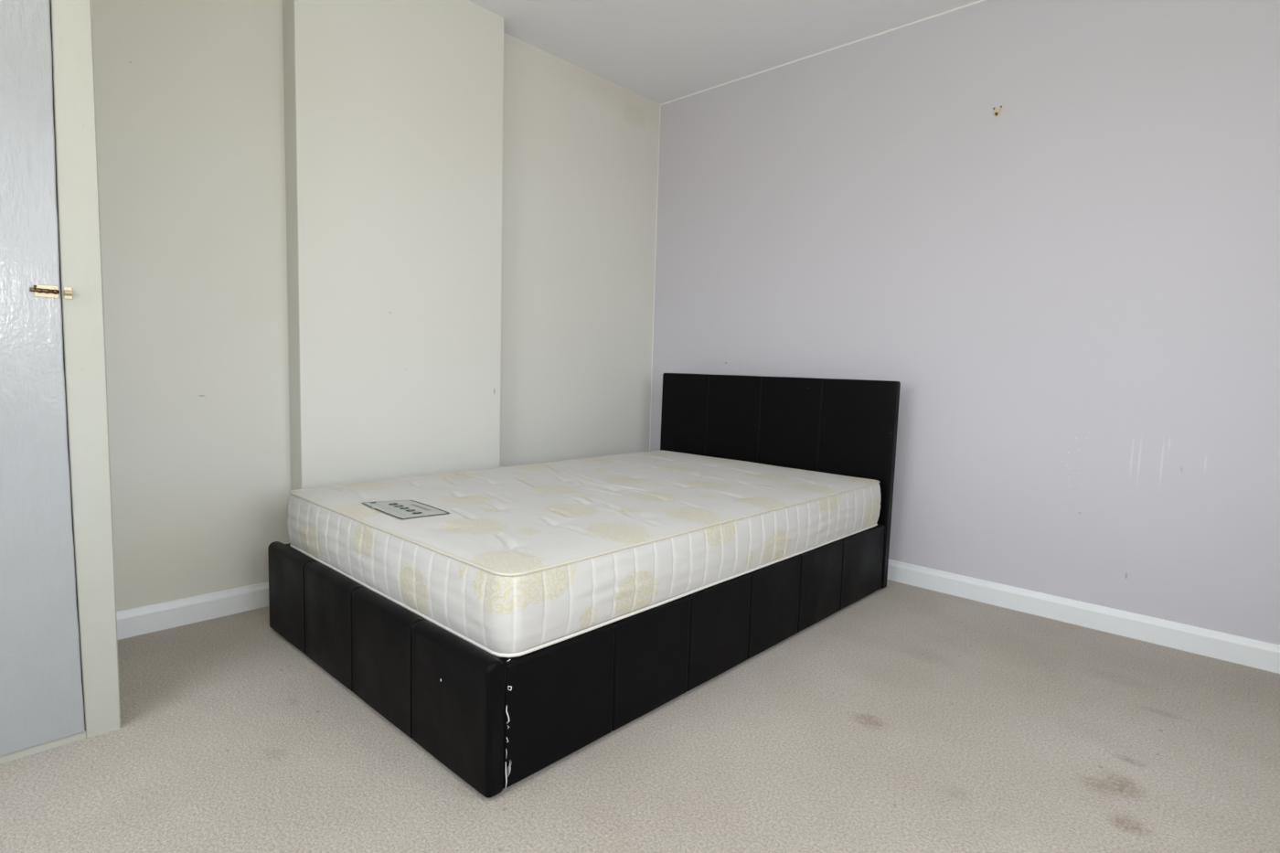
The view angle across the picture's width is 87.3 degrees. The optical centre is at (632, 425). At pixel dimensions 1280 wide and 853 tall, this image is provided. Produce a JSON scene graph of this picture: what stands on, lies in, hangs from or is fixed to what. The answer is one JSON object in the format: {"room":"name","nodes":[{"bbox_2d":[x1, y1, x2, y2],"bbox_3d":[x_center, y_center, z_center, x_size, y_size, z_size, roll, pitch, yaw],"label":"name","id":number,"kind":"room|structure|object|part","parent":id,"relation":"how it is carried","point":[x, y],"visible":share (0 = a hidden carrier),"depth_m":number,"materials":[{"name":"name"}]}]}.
{"room":"bedroom","nodes":[
{"label":"bedroom","id":0,"kind":"room"},
{"bbox_2d":[91,0,660,611],"bbox_3d":[-1.172,-0.540,2.548,0.226,2.400,3.750,6,7,43],"label":"wall","id":1,"kind":"structure","parent":0,"point":[344,241],"depth_m":2.48,"materials":[{"name":"beige paint"}]},
{"bbox_2d":[116,581,269,639],"bbox_3d":[-1.865,0.656,1.927,0.016,0.089,1.689,6,7,43],"label":"baseboard","id":2,"kind":"structure","parent":1,"relation":"attached to","point":[138,621],"depth_m":2.29,"materials":[{"name":"white wood"}]},
{"bbox_2d":[0,579,1279,852],"bbox_3d":[-0.001,0.839,1.531,3.540,0.100,3.990,6,7,43],"label":"floor","id":3,"kind":"structure","parent":0,"point":[905,719],"depth_m":1.57,"materials":[{"name":"beige carpet"}]},
{"bbox_2d":[0,0,121,764],"bbox_3d":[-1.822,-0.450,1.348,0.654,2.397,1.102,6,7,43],"label":"door","id":4,"kind":"structure","parent":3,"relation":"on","point":[59,685],"depth_m":1.50,"materials":[{"name":"paint"}]},
{"bbox_3d":[-1.610,-0.363,1.155,0.034,2.226,0.962,6,7,43],"label":"door","id":5,"kind":"part","parent":4,"relation":"part of","materials":[{"name":"white wood"}]},
{"bbox_3d":[-1.290,-0.296,1.478,0.004,0.027,0.041,6,7,43],"label":"bolt plate","id":6,"kind":"part","parent":4,"relation":"part of","materials":[{"name":"gold metal"}]},
{"bbox_2d":[267,373,900,798],"bbox_3d":[-0.055,0.252,2.529,1.273,0.889,2.044,6,7,43],"label":"frame","id":7,"kind":"object","parent":3,"relation":"on","point":[496,722],"visible":0.62,"depth_m":1.90,"materials":[{"name":"black leather"}]},
{"bbox_3d":[-0.745,0.582,1.833,1.266,0.291,0.048,6,7,43],"label":"footboard","id":8,"kind":"part","parent":7,"relation":"part of","materials":[{"name":"black leather"}]},
{"bbox_3d":[-0.065,0.419,2.541,1.182,0.032,1.925,6,7,43],"label":"board","id":9,"kind":"part","parent":7,"relation":"part of","materials":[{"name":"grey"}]},
{"bbox_2d":[287,450,880,657],"bbox_3d":[-0.062,0.307,2.518,1.252,0.202,1.927,6,7,43],"label":"mattress","id":10,"kind":"object","parent":7,"relation":"on","point":[515,560],"visible":1,"depth_m":1.91,"materials":[{"name":"white fabric"}]},
{"bbox_3d":[0.378,0.594,2.134,0.040,0.276,1.928,6,7,43],"label":"rail","id":11,"kind":"part","parent":7,"relation":"part of","materials":[{"name":"black leather"}]},
{"bbox_3d":[0.624,0.201,3.249,1.272,0.877,0.062,6,7,43],"label":"headboard","id":12,"kind":"part","parent":7,"relation":"part of","materials":[{"name":"black leather"}]},
{"bbox_2d":[468,0,980,104],"bbox_3d":[0.070,-1.651,1.309,3.540,0.100,3.990,6,7,43],"label":"ceiling","id":13,"kind":"structure","parent":0,"point":[660,51],"depth_m":2.96,"materials":[{"name":"paint"}]},
{"bbox_2d":[649,0,1279,644],"bbox_3d":[1.360,-0.494,2.827,3.540,2.400,0.120,6,7,43],"label":"wall","id":14,"kind":"structure","parent":0,"point":[1071,293],"depth_m":2.58,"materials":[{"name":"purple paint"}]},
{"bbox_2d":[992,106,1002,116],"bbox_3d":[1.424,-1.233,2.626,0.031,0.038,0.018,6,7,43],"label":"wall hook","id":15,"kind":"object","parent":14,"relation":"attached to","point":[997,112],"visible":1,"depth_m":2.63,"materials":[{"name":"gold metal"}]},
{"bbox_2d":[886,559,1279,673],"bbox_3d":[1.287,0.660,2.874,3.284,0.089,0.016,6,7,43],"label":"baseboard","id":16,"kind":"structure","parent":14,"relation":"attached to","point":[1249,652],"depth_m":2.47,"materials":[{"name":"white wood"}]}
]}

